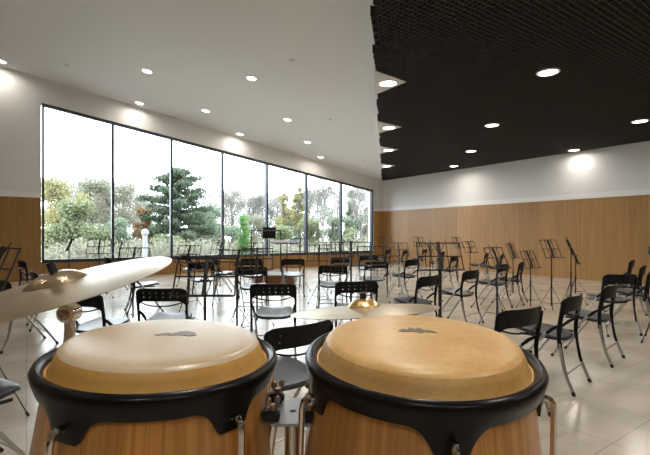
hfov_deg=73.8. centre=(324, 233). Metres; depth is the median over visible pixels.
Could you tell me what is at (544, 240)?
music stand
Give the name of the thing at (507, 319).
folding chair
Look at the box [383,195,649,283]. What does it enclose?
wall paneling
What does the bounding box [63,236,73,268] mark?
music stand
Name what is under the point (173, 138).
window
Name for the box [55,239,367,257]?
ground
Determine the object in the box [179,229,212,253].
bush
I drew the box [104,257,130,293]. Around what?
folding chair
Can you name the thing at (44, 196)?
tree
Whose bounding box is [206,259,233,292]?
folding chair
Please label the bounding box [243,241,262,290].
music stand
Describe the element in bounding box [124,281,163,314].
folding chair
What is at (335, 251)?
music stand
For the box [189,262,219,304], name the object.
folding chair
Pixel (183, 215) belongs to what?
pine tree
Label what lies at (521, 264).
folding chair
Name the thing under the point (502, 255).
folding chair
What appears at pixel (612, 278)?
folding chair
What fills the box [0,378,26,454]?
folding chair
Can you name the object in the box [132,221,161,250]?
bush
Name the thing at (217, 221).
bush
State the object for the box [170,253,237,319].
music stand
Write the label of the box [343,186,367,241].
tree
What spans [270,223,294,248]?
bush
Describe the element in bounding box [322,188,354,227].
tree
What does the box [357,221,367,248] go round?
bush
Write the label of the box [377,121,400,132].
ceiling panel
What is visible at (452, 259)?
folding chair
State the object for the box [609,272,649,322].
folding chair
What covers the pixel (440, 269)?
music stand
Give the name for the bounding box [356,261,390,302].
folding chair
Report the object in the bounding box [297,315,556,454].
conga
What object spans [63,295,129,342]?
folding chair
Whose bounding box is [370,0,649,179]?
ceiling
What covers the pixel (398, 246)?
music stand
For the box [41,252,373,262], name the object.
trim
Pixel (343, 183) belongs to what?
window
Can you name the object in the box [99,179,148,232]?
autumn tree
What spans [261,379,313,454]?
stand
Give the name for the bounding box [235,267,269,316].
folding chair
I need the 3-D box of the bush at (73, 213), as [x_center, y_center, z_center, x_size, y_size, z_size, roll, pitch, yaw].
[-13.338,-0.280,23.041,3.010,3.497,2.208,0,0,-35]
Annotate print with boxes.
[154,331,195,335]
[399,327,436,332]
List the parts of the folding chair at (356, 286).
seat, backrest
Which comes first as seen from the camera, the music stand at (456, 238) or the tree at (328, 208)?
the music stand at (456, 238)
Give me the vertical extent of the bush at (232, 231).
2.085 m
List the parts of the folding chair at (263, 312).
leg, backrest, seat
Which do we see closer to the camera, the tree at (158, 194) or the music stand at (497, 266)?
the music stand at (497, 266)
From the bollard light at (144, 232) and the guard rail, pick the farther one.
the bollard light at (144, 232)
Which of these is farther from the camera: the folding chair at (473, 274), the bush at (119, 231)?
the bush at (119, 231)
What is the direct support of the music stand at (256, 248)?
on the floor
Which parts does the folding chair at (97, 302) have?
backrest, seat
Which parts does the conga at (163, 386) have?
tension rod, tension rod, tension rod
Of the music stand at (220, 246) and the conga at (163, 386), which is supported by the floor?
the music stand at (220, 246)
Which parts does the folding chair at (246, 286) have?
backrest, seat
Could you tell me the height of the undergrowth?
1.811 m
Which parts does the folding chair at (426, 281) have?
seat, backrest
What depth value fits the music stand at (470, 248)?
11.40 m
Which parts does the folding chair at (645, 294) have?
leg, seat, leg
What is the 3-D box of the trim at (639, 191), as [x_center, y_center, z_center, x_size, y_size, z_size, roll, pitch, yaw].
[8.416,-1.085,10.936,0.045,0.150,20.445,0,0,-35]
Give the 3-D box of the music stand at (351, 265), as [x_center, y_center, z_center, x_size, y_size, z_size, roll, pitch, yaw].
[0.321,0.682,5.286,0.513,1.248,0.425,0,0,0]
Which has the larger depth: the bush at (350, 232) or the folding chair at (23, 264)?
the bush at (350, 232)
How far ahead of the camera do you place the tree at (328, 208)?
61.02 m
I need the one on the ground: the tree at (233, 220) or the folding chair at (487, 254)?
the tree at (233, 220)
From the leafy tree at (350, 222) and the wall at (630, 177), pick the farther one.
the leafy tree at (350, 222)
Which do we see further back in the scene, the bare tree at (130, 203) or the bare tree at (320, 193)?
the bare tree at (130, 203)
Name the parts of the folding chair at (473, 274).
leg, seat, leg, leg, backrest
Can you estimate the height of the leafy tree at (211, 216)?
3.716 m
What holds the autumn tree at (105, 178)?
on the ground
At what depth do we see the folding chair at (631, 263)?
8.48 m
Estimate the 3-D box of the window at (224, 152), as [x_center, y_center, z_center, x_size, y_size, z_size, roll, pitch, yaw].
[-2.903,-1.069,15.716,1.730,3.708,0.150,0,0,-35]
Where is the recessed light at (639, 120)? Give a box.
[631,119,648,122]
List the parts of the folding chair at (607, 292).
leg, seat rail, leg, seat, leg, backrest, leg, leg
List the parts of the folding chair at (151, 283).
seat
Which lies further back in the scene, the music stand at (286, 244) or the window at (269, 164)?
the window at (269, 164)
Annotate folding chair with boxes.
[0,280,58,353]
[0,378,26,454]
[17,260,42,285]
[26,270,76,331]
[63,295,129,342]
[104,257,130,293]
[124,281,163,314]
[136,288,194,320]
[176,255,200,286]
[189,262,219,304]
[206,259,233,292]
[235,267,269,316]
[239,259,264,297]
[250,284,296,358]
[264,320,333,442]
[281,259,304,296]
[317,265,347,308]
[327,257,349,292]
[332,281,377,327]
[355,256,378,286]
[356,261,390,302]
[372,250,392,273]
[387,259,422,296]
[389,250,410,273]
[393,275,437,316]
[410,250,427,272]
[425,251,446,277]
[431,257,460,288]
[442,269,483,322]
[467,253,490,280]
[471,263,512,310]
[483,254,504,284]
[492,261,527,305]
[494,306,549,416]
[515,293,591,396]
[550,283,625,367]
[578,274,642,336]
[604,260,637,300]
[605,265,647,315]
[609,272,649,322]
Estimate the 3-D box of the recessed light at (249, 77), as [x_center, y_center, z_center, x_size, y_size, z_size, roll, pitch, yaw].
[-1.762,-3.732,10.375,0.277,0.054,0.279,0,0,-29]
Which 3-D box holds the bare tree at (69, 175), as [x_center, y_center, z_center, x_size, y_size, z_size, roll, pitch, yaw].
[-20.155,-2.014,35.206,3.881,6.989,3.439,0,0,-35]
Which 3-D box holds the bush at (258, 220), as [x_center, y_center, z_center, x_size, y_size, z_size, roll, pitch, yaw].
[-5.593,-0.063,33.866,2.399,3.050,2.248,0,0,16]
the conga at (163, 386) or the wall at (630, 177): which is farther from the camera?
the wall at (630, 177)
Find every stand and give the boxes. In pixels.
[0,242,29,415]
[46,262,82,341]
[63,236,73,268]
[86,238,113,297]
[111,240,130,285]
[117,245,149,317]
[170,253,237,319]
[174,243,203,311]
[209,241,231,289]
[215,247,258,337]
[240,245,274,331]
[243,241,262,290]
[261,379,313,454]
[262,227,275,271]
[284,244,298,289]
[290,238,310,290]
[306,243,332,307]
[317,242,336,289]
[327,243,349,298]
[330,239,371,325]
[356,244,385,298]
[359,292,366,298]
[378,236,393,280]
[388,242,408,293]
[411,236,425,275]
[416,239,464,317]
[418,241,437,292]
[449,237,466,280]
[460,241,478,282]
[479,245,511,323]
[502,242,521,298]
[516,249,545,309]
[539,237,564,309]
[562,237,587,304]
[567,248,590,299]
[640,247,649,342]
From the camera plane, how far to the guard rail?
12.63 m
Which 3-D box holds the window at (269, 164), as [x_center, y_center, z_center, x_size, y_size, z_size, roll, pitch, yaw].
[-1.475,-0.946,16.701,1.740,3.462,0.150,0,0,-35]
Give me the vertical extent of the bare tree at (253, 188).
7.147 m
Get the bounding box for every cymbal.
[0,257,171,322]
[291,298,439,319]
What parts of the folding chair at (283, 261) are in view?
backrest, seat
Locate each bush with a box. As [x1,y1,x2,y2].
[41,225,58,253]
[83,223,116,254]
[105,217,137,250]
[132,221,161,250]
[152,233,184,254]
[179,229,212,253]
[212,220,229,250]
[224,225,239,249]
[245,214,264,245]
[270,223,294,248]
[277,215,303,245]
[298,217,324,249]
[320,215,345,241]
[338,227,356,248]
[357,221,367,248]
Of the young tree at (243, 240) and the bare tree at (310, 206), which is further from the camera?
the bare tree at (310, 206)
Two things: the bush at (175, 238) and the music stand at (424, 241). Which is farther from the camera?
the bush at (175, 238)
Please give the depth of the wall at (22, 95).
12.55 m
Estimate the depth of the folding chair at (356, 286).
4.71 m
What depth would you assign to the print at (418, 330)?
0.68 m
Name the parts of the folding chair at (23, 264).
backrest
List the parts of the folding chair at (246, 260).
backrest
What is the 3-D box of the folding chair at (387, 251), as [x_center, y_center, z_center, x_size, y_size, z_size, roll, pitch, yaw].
[1.909,0.912,14.301,0.587,0.794,0.498,0,0,28]
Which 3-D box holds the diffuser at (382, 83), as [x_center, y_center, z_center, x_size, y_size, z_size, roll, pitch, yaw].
[0.988,-2.362,6.790,0.260,0.005,0.260,0,0,-35]
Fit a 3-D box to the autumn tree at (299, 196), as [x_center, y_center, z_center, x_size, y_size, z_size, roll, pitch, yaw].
[-2.078,-1.127,33.993,1.300,5.176,1.379,0,0,9]
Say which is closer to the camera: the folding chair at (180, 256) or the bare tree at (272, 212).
the folding chair at (180, 256)
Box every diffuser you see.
[380,81,395,85]
[538,70,557,75]
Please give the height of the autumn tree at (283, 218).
5.141 m
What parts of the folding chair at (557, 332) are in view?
leg, seat rail, seat, leg, leg, backrest, leg, leg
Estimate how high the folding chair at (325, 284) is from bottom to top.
0.794 m
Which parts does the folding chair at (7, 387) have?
seat rail, seat, leg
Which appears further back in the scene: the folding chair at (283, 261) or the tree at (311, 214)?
the tree at (311, 214)
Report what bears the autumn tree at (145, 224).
on the ground
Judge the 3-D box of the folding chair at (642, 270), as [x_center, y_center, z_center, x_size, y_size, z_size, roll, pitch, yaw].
[5.050,0.912,7.238,0.587,0.794,0.498,0,0,40]
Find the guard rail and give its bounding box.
[249,230,280,278]
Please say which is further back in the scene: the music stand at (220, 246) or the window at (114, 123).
the window at (114, 123)
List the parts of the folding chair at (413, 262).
seat, backrest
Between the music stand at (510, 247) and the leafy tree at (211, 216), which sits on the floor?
the music stand at (510, 247)
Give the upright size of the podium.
0.225 m
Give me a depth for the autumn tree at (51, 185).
26.31 m
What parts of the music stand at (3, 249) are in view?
leg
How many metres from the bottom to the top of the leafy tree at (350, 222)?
4.345 m
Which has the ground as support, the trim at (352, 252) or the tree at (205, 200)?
the tree at (205, 200)
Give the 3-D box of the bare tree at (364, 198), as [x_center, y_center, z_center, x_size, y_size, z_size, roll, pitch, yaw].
[3.161,-1.128,31.792,2.764,5.206,2.303,0,0,-14]
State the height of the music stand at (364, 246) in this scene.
1.148 m
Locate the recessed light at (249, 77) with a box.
[246,75,256,80]
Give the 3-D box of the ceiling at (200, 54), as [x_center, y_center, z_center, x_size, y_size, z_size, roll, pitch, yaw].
[-0.287,-4.099,4.959,21.160,3.398,20.490,0,0,-35]
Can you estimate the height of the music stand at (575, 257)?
1.048 m
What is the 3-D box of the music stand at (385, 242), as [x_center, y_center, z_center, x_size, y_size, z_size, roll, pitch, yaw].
[1.743,0.682,12.141,0.480,1.248,0.425,0,0,-20]
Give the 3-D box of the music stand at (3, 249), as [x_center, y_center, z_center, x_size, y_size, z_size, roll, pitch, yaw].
[-2.416,0.682,3.045,0.513,1.248,0.425,0,0,30]
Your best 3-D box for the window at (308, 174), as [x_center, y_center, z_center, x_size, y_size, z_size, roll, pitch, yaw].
[-0.051,-0.822,17.684,1.720,3.214,0.150,0,0,-35]
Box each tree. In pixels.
[41,172,91,251]
[41,196,55,223]
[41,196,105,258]
[51,167,101,202]
[70,176,114,252]
[92,172,117,225]
[95,177,120,224]
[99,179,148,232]
[115,176,152,250]
[126,193,153,239]
[130,207,153,242]
[135,167,215,241]
[147,191,168,223]
[189,202,219,241]
[197,185,219,219]
[212,187,244,237]
[217,185,245,242]
[235,183,272,226]
[236,214,250,253]
[237,183,273,244]
[243,199,272,227]
[262,193,280,246]
[264,194,290,225]
[271,190,296,227]
[288,182,331,220]
[289,197,313,227]
[290,187,303,247]
[301,179,344,246]
[309,192,336,243]
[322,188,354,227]
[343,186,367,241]
[343,200,363,230]
[349,189,367,244]
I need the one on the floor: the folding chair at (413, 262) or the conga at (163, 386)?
the folding chair at (413, 262)
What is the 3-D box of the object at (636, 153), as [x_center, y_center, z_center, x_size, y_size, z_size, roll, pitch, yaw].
[8.424,-2.100,10.957,0.008,0.560,20.470,0,0,-35]
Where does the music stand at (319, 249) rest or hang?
on the floor
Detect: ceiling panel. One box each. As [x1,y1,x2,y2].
[374,70,405,94]
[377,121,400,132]
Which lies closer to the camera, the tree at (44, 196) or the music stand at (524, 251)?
the music stand at (524, 251)
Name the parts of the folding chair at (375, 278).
seat, backrest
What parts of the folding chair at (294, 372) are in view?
seat, leg, backrest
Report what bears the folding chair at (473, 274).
on the floor
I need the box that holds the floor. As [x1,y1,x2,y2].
[0,264,649,454]
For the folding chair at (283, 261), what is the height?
0.794 m
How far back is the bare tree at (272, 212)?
44.42 m
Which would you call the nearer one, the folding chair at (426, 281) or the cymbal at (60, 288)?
the cymbal at (60, 288)
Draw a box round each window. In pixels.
[42,103,112,261]
[113,122,171,259]
[172,137,222,257]
[223,151,266,255]
[267,162,306,254]
[307,173,341,253]
[342,182,372,252]
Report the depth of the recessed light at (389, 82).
6.79 m
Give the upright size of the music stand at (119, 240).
1.148 m
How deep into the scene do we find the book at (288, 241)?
9.77 m
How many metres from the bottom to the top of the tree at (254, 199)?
6.864 m
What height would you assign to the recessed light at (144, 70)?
0.054 m
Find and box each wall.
[0,66,382,261]
[383,141,649,207]
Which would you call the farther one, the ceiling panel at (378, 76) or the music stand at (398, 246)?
the music stand at (398, 246)
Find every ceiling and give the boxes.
[0,0,381,179]
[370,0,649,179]
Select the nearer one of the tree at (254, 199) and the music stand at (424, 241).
the music stand at (424, 241)
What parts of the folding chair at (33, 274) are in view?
backrest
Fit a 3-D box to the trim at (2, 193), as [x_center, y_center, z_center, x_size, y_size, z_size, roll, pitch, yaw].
[-6.092,-1.085,13.374,21.160,0.150,0.045,0,0,-35]
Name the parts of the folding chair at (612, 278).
leg, leg, seat, leg, backrest, leg, leg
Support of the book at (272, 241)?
on the music stand at (286, 244)
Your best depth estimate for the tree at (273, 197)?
71.22 m
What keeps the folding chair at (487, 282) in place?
on the floor
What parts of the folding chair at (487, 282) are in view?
leg, seat, leg, backrest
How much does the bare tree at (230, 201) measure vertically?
5.952 m
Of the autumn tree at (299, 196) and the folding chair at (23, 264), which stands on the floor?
the folding chair at (23, 264)
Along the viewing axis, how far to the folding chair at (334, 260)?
9.58 m
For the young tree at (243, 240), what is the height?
2.676 m
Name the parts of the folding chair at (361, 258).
backrest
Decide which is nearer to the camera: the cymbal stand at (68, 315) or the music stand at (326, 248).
the cymbal stand at (68, 315)
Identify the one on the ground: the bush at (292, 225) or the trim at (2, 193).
the bush at (292, 225)
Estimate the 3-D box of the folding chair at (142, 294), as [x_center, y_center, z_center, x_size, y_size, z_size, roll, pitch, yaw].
[-1.564,0.912,4.345,0.498,0.794,0.587,0,0,0]
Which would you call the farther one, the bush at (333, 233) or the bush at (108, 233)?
the bush at (333, 233)
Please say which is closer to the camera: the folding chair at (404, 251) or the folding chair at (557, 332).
the folding chair at (557, 332)
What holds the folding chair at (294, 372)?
on the floor
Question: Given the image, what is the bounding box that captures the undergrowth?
[41,235,367,260]
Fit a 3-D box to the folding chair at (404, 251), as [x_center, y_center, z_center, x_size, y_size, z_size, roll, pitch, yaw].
[2.396,0.912,13.907,0.587,0.794,0.498,0,0,30]
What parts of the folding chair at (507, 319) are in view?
backrest, leg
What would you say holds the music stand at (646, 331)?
on the floor
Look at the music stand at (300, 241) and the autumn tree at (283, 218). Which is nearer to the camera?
the music stand at (300, 241)
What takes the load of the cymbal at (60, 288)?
attached to the cymbal stand at (68, 315)
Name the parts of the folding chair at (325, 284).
seat, backrest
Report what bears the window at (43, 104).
in the wall at (22, 95)
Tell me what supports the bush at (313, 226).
on the ground
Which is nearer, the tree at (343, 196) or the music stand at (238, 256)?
the music stand at (238, 256)
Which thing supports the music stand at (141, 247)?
on the floor
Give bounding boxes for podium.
[254,272,295,283]
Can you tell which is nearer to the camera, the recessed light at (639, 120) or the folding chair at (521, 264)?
the folding chair at (521, 264)
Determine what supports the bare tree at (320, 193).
on the ground
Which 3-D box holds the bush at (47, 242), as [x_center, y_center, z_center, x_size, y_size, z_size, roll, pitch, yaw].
[-15.917,0.483,24.861,1.899,1.960,1.375,0,0,-22]
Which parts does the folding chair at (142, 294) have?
backrest, seat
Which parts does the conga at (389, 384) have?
tension rod, tension rod, tension rod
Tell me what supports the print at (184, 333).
on the conga at (163, 386)
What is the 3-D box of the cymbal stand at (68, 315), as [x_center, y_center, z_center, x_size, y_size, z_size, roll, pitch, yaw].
[-0.641,0.681,0.961,0.560,1.237,0.593,0,0,0]
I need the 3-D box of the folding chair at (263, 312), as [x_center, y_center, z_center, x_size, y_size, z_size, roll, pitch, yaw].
[-0.548,0.912,4.714,0.498,0.794,0.587,0,0,-2]
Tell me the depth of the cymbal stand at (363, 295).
1.17 m
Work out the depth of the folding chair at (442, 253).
12.77 m
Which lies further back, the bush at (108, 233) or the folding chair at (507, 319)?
the bush at (108, 233)
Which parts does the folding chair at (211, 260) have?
seat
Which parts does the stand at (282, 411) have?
arm, plate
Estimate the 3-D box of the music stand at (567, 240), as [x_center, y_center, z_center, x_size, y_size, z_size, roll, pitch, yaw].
[4.604,0.682,7.977,0.425,1.248,0.480,0,0,24]
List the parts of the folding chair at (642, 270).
seat, leg, backrest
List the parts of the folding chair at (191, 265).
backrest, seat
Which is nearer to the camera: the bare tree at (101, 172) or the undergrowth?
the undergrowth
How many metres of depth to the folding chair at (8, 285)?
4.82 m
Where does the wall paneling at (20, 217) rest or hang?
attached to the wall at (22, 95)
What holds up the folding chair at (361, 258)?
on the floor
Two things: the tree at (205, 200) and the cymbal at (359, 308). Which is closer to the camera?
the cymbal at (359, 308)
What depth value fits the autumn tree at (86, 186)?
32.01 m
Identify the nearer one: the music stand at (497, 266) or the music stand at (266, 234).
the music stand at (497, 266)
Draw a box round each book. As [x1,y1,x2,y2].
[271,240,286,243]
[287,240,298,243]
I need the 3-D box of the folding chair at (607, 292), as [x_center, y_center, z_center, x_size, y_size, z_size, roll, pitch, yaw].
[2.770,0.912,4.574,0.498,0.794,0.587,0,0,-44]
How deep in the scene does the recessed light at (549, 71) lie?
6.35 m
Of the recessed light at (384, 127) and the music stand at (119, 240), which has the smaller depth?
the recessed light at (384, 127)
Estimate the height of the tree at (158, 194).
8.032 m
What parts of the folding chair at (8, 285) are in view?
backrest, leg, leg, leg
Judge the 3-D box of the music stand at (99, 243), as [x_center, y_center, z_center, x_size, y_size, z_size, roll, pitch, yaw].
[-4.470,0.682,8.539,0.480,1.248,0.425,0,0,-14]
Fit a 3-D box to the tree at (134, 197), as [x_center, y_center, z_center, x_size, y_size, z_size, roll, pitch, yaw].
[-21.430,-1.669,49.971,3.258,6.255,4.172,0,0,-8]
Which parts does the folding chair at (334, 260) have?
backrest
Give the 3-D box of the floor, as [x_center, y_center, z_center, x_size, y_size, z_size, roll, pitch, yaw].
[-0.287,1.400,4.959,21.760,0.200,21.090,0,0,-35]
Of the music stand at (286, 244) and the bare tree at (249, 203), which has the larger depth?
the bare tree at (249, 203)
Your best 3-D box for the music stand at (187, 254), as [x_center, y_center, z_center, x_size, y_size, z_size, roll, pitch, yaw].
[-2.354,0.732,7.338,0.480,1.148,0.425,0,0,14]
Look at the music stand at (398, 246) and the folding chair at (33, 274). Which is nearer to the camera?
the folding chair at (33, 274)
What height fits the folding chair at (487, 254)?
0.794 m
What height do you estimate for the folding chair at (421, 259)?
0.794 m
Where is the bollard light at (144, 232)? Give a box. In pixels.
[141,229,148,256]
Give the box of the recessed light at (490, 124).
[484,123,499,126]
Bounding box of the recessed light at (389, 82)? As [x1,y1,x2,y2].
[378,79,397,86]
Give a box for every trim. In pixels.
[0,191,382,210]
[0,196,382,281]
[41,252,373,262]
[352,0,380,164]
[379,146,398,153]
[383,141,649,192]
[383,189,649,210]
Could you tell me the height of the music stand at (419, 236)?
1.248 m
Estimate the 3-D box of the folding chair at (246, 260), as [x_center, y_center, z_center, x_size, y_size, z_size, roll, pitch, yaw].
[-1.510,0.912,9.114,0.498,0.794,0.587,0,0,3]
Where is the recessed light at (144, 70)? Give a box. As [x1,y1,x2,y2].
[141,68,152,73]
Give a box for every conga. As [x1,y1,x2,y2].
[27,319,277,454]
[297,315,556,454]
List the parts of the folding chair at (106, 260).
backrest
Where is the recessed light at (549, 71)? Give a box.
[536,68,559,76]
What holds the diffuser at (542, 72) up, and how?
attached to the recessed light at (549, 71)
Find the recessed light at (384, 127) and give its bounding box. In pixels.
[382,126,395,129]

